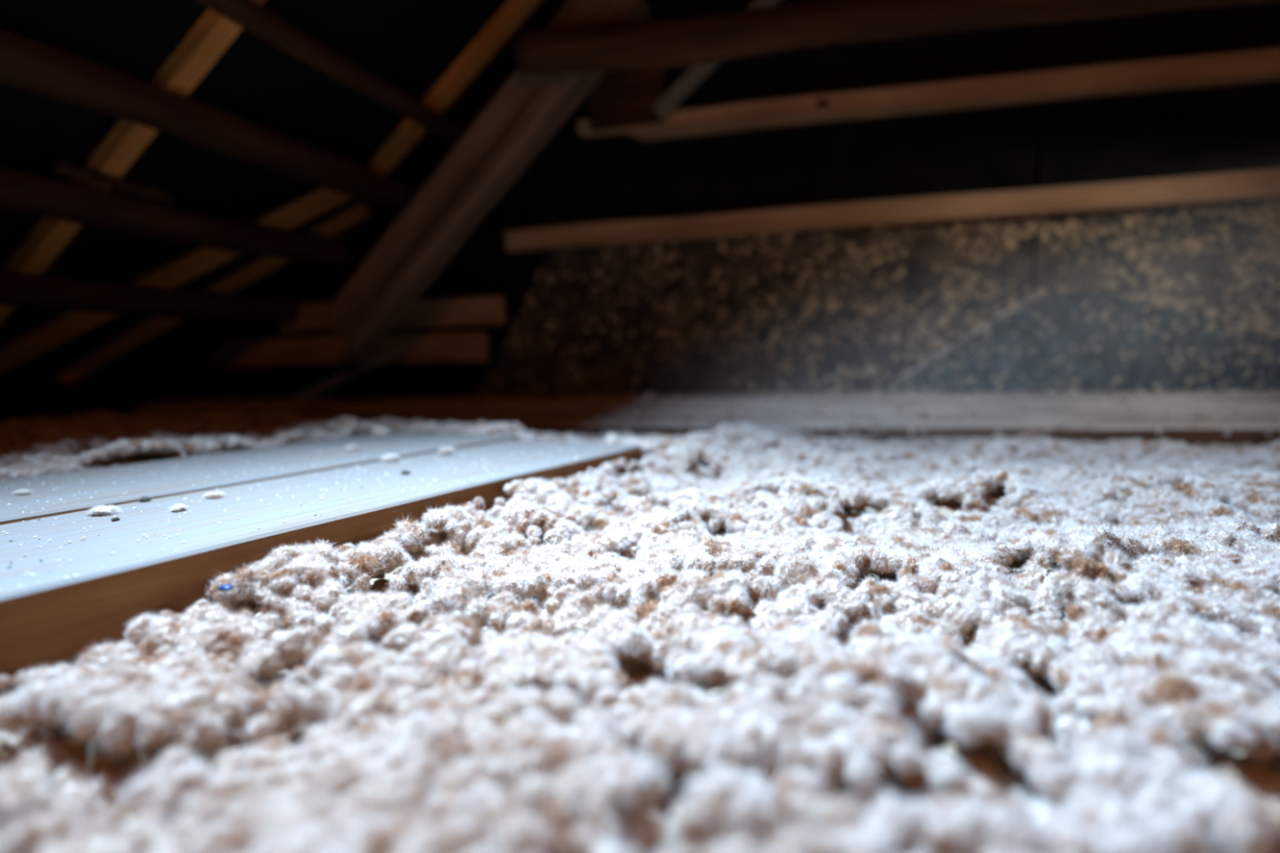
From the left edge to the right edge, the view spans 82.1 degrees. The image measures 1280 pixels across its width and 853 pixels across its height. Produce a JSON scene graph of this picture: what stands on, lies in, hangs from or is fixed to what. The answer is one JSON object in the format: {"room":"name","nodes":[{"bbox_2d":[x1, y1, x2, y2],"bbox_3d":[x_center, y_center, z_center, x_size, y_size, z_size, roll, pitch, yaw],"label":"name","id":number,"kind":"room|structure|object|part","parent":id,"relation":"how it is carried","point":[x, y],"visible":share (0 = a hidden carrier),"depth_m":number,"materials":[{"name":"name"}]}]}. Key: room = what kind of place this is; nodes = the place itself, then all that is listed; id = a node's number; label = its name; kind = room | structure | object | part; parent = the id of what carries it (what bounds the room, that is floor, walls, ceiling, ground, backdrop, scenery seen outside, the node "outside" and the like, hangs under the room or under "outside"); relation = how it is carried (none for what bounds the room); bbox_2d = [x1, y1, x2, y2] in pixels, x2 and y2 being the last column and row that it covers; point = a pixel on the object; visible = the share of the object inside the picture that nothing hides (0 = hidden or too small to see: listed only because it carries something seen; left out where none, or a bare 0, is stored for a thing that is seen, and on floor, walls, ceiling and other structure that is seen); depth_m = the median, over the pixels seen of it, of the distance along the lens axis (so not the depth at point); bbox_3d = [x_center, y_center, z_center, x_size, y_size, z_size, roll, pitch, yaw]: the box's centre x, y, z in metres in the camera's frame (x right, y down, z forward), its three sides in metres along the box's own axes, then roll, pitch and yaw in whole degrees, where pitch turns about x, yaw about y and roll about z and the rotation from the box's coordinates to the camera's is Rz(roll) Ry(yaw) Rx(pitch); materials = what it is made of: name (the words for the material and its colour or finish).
{"room":"attic","nodes":[
{"label":"attic","id":0,"kind":"room"},
{"bbox_2d":[0,0,566,423],"bbox_3d":[-0.868,-0.714,0.842,2.380,1.800,2.462,0,5,16],"label":"roof","id":1,"kind":"structure","parent":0,"point":[411,45],"depth_m":1.63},
{"bbox_2d":[0,0,265,324],"bbox_3d":[-0.930,-0.560,1.367,1.373,1.040,0.046,0,5,16],"label":"rafter","id":2,"kind":"object","parent":1,"relation":"attached to","point":[213,33],"visible":0.6,"depth_m":1.36,"materials":[{"name":"brown wood"}]},
{"bbox_2d":[0,271,298,323],"bbox_3d":[-1.233,-0.261,1.398,0.076,0.071,1.540,0,5,16],"label":"purlin","id":3,"kind":"object","parent":1,"relation":"attached to","point":[15,289],"visible":1,"depth_m":1.66,"materials":[{"name":"brown wood"}]},
{"bbox_2d":[0,187,351,375],"bbox_3d":[-1.119,-0.371,1.777,0.877,0.533,0.063,-4,6,-23],"label":"batten","id":4,"kind":"object","parent":1,"relation":"attached to","point":[36,343],"visible":0.64,"depth_m":1.75,"materials":[{"name":"brown wood"}]},
{"bbox_2d":[0,167,357,271],"bbox_3d":[-1.042,-0.405,1.329,0.083,0.080,1.540,0,5,16],"label":"purlin","id":5,"kind":"object","parent":1,"relation":"attached to","point":[21,192],"visible":1,"depth_m":1.48,"materials":[{"name":"brown wood"}]},
{"bbox_2d":[50,160,173,203],"bbox_3d":[-0.995,-0.463,1.398,0.023,0.029,0.231,0,5,14],"label":"lath","id":6,"kind":"object","parent":5,"relation":"on","point":[60,167],"visible":1,"depth_m":1.38,"materials":[{"name":"brown wood"}]},
{"bbox_2d":[0,28,413,210],"bbox_3d":[-0.861,-0.554,1.262,0.088,0.088,1.540,0,5,16],"label":"purlin","id":7,"kind":"object","parent":1,"relation":"attached to","point":[27,64],"visible":0.99,"depth_m":1.31,"materials":[{"name":"brown wood"}]},
{"bbox_2d":[55,201,370,384],"bbox_3d":[-1.103,-0.363,1.941,0.758,0.482,0.043,-3,5,-19],"label":"batten","id":8,"kind":"object","parent":1,"relation":"attached to","point":[90,362],"visible":0.7,"depth_m":1.91,"materials":[{"name":"brown wood"}]},
{"bbox_2d":[203,332,488,367],"bbox_3d":[-0.919,-0.221,2.142,1.043,0.087,0.038,1,5,16],"label":"board","id":9,"kind":"object","parent":1,"relation":"attached to","point":[440,347],"visible":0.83,"depth_m":2.10,"materials":[{"name":"brown wood"}]},
{"bbox_2d":[278,295,505,332],"bbox_3d":[-0.714,-0.315,2.074,0.715,0.080,0.034,0,5,16],"label":"board","id":10,"kind":"object","parent":1,"relation":"attached to","point":[475,310],"visible":0.61,"depth_m":2.01,"materials":[{"name":"brown wood"}]},
{"bbox_2d":[368,0,541,175],"bbox_3d":[-0.345,-0.949,1.768,0.776,0.591,0.050,1,6,21],"label":"batten","id":11,"kind":"object","parent":1,"relation":"attached to","point":[508,18],"visible":0.88,"depth_m":1.80,"materials":[{"name":"brown wood"}]},
{"bbox_2d":[193,0,465,145],"bbox_3d":[-0.684,-0.692,1.197,0.061,0.056,1.540,0,5,16],"label":"purlin","id":12,"kind":"object","parent":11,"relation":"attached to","point":[249,15],"visible":1,"depth_m":1.42,"materials":[{"name":"brown wood"}]},
{"bbox_2d":[651,0,781,120],"bbox_3d":[0.197,-0.883,1.698,0.353,0.303,0.032,0,5,16],"label":"rafter","id":13,"kind":"object","parent":1,"relation":"attached to","point":[668,102],"visible":0.51,"depth_m":1.72,"materials":[{"name":"brown wood"}]},
{"bbox_2d":[320,0,652,351],"bbox_3d":[-0.361,-0.558,1.617,0.798,0.769,0.106,0,5,16],"label":"beam","id":14,"kind":"structure","parent":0,"point":[526,111],"depth_m":1.59,"materials":[{"name":"brown wood"}]},
{"bbox_2d":[185,0,1279,398],"bbox_3d":[0.490,-0.805,1.777,4.650,1.900,0.140,0,5,16],"label":"wall","id":15,"kind":"structure","parent":0,"point":[854,309],"depth_m":1.75,"materials":[{"name":"brown wood"}]},
{"bbox_3d":[-1.007,-0.321,2.202,1.440,0.930,0.008,0,5,16],"label":"sheathing panel","id":16,"kind":"part","parent":15,"relation":"part of","materials":[{"name":"brown wood"}]},
{"bbox_3d":[-0.449,-0.175,2.055,0.445,0.640,0.007,0,5,16],"label":"sheathing panel","id":17,"kind":"part","parent":15,"relation":"part of","materials":[{"name":"brown wood"}]},
{"bbox_2d":[129,390,1279,447],"bbox_3d":[0.322,-0.012,1.745,3.850,0.135,0.168,0,5,16],"label":"wall plate","id":18,"kind":"object","parent":15,"relation":"attached to","point":[1254,417],"visible":0.48,"depth_m":1.64,"materials":[{"name":"brown wood"}]},
{"bbox_3d":[0.146,-0.174,1.881,1.535,0.642,0.011,0,5,16],"label":"sheathing panel","id":19,"kind":"part","parent":15,"relation":"part of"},
{"bbox_3d":[0.328,-0.625,1.784,1.135,0.252,0.011,0,5,16],"label":"sheathing panel","id":20,"kind":"part","parent":15,"relation":"part of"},
{"bbox_2d":[505,167,1279,253],"bbox_3d":[0.891,-0.493,1.601,2.579,0.058,0.055,0,5,16],"label":"wooden beam","id":21,"kind":"structure","parent":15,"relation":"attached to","point":[1260,184],"depth_m":1.66,"materials":[{"name":"brown wood"}]},
{"bbox_2d":[577,46,1279,141],"bbox_3d":[0.987,-0.728,1.549,2.368,0.059,0.056,1,6,16],"label":"wooden beam","id":22,"kind":"structure","parent":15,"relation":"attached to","point":[1258,65],"depth_m":1.60,"materials":[{"name":"brown wood"}]},
{"bbox_2d":[589,67,666,131],"bbox_3d":[-0.032,-0.853,1.807,0.191,0.225,0.030,0,5,16],"label":"board","id":23,"kind":"object","parent":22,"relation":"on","point":[620,98],"visible":0.41,"depth_m":1.80,"materials":[{"name":"brown wood"}]},
{"bbox_2d":[873,288,1279,393],"bbox_3d":[1.107,-0.187,1.558,1.166,0.236,0.068,0,5,16],"label":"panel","id":24,"kind":"object","parent":15,"relation":"attached to","point":[1060,341],"visible":0.98,"depth_m":1.60,"materials":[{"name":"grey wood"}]},
{"bbox_3d":[1.783,-0.169,1.408,1.857,0.642,0.010,0,5,16],"label":"sheathing panel","id":25,"kind":"part","parent":15,"relation":"part of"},
{"bbox_3d":[1.774,-0.620,1.367,1.855,0.252,0.011,0,5,16],"label":"sheathing panel","id":26,"kind":"part","parent":15,"relation":"part of","materials":[{"name":"black"}]},
{"bbox_3d":[1.320,-0.781,0.202,2.180,1.651,2.462,0,5,16],"label":"ceiling","id":27,"kind":"structure","parent":0,"visible":0},
{"bbox_2d":[513,0,1279,75],"bbox_3d":[0.601,-0.720,1.244,1.743,0.138,0.086,0,5,16],"label":"tie beam","id":28,"kind":"structure","parent":27,"relation":"attached to","point":[658,43],"depth_m":1.31,"materials":[{"name":"brown wood"}]},
{"bbox_3d":[0.175,0.274,0.697,4.650,0.040,2.580,0,5,16],"label":"floor","id":29,"kind":"structure","parent":0,"visible":0},
{"bbox_2d":[0,388,1279,852],"bbox_3d":[0.030,0.129,0.644,3.700,0.152,2.125,0,5,16],"label":"insulation","id":30,"kind":"object","parent":29,"relation":"on","point":[756,637],"visible":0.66,"depth_m":0.40,"materials":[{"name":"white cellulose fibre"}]},
{"bbox_2d":[218,584,233,591],"bbox_3d":[-0.282,0.110,0.500,0.010,0.004,0.008,0,5,16],"label":"chip","id":31,"kind":"object","parent":30,"relation":"on","point":[225,587],"visible":1,"depth_m":0.50,"materials":[{"name":"blue plastic"}]},
{"bbox_2d":[0,431,519,524],"bbox_3d":[-0.625,0.094,0.759,0.284,0.057,1.250,1,6,28],"label":"plank","id":32,"kind":"object","parent":30,"relation":"on","point":[54,494],"visible":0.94,"depth_m":0.88,"materials":[{"name":"grey wood"}]},
{"bbox_2d":[9,488,33,495],"bbox_3d":[-0.623,0.067,0.742,0.022,0.011,0.021,3,7,40],"label":"tuft","id":33,"kind":"object","parent":32,"relation":"on","point":[20,492],"visible":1,"depth_m":0.74,"materials":[{"name":"white fabric"}]},
{"bbox_2d":[202,439,222,454],"bbox_3d":[-0.627,0.034,1.073,0.033,0.037,0.044,-3,5,-17],"label":"tuft","id":34,"kind":"object","parent":32,"relation":"on","point":[211,447],"visible":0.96,"depth_m":1.07,"materials":[{"name":"white fabric"}]},
{"bbox_2d":[343,444,360,450],"bbox_3d":[-0.419,0.032,1.071,0.033,0.014,0.024,-2,5,-10],"label":"tuft","id":35,"kind":"object","parent":32,"relation":"on","point":[350,447],"visible":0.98,"depth_m":1.07,"materials":[{"name":"white fabric"}]},
{"bbox_2d":[370,424,391,437],"bbox_3d":[-0.443,0.011,1.259,0.048,0.038,0.036,0,5,15],"label":"tuft","id":36,"kind":"object","parent":32,"relation":"on","point":[379,432],"visible":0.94,"depth_m":1.25,"materials":[{"name":"white fabric"}]},
{"bbox_2d":[0,440,641,693],"bbox_3d":[-0.396,0.106,0.616,0.250,0.057,1.215,1,6,28],"label":"plank","id":37,"kind":"object","parent":30,"relation":"on","point":[68,581],"visible":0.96,"depth_m":0.58,"materials":[{"name":"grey wood"}]},
{"bbox_2d":[84,503,120,516],"bbox_3d":[-0.475,0.075,0.650,0.043,0.015,0.031,2,6,35],"label":"tuft","id":38,"kind":"object","parent":37,"relation":"on","point":[98,510],"visible":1,"depth_m":0.65,"materials":[{"name":"white fabric"}]},
{"bbox_2d":[111,516,119,521],"bbox_3d":[-0.443,0.079,0.621,0.009,0.006,0.012,-2,5,-3],"label":"crumb","id":39,"kind":"object","parent":37,"relation":"on","point":[116,518],"visible":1,"depth_m":0.62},
{"bbox_2d":[138,495,151,502],"bbox_3d":[-0.477,0.071,0.708,0.014,0.010,0.020,-5,6,-34],"label":"crumb","id":40,"kind":"object","parent":37,"relation":"on","point":[144,499],"visible":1,"depth_m":0.71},
{"bbox_2d":[169,502,190,512],"bbox_3d":[-0.413,0.074,0.658,0.020,0.013,0.026,-4,6,-25],"label":"tuft","id":41,"kind":"object","parent":37,"relation":"on","point":[178,508],"visible":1,"depth_m":0.66,"materials":[{"name":"white fabric"}]},
{"bbox_2d":[202,489,225,499],"bbox_3d":[-0.417,0.068,0.719,0.029,0.013,0.022,-2,5,-7],"label":"tuft","id":42,"kind":"object","parent":37,"relation":"on","point":[215,495],"visible":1,"depth_m":0.72,"materials":[{"name":"white fabric"}]},
{"bbox_2d":[379,453,401,462],"bbox_3d":[-0.329,0.043,0.969,0.037,0.018,0.035,-4,6,-30],"label":"tuft","id":43,"kind":"object","parent":37,"relation":"on","point":[392,458],"visible":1,"depth_m":0.96,"materials":[{"name":"white fabric"}]},
{"bbox_2d":[400,469,410,475],"bbox_3d":[-0.269,0.054,0.847,0.016,0.009,0.022,-3,5,-15],"label":"crumb","id":44,"kind":"object","parent":37,"relation":"on","point":[404,472],"visible":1,"depth_m":0.84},
{"bbox_2d":[438,446,456,454],"bbox_3d":[-0.273,0.035,1.036,0.032,0.018,0.040,-3,5,-16],"label":"tuft","id":45,"kind":"object","parent":37,"relation":"on","point":[446,451],"visible":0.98,"depth_m":1.03,"materials":[{"name":"white fabric"}]}
]}

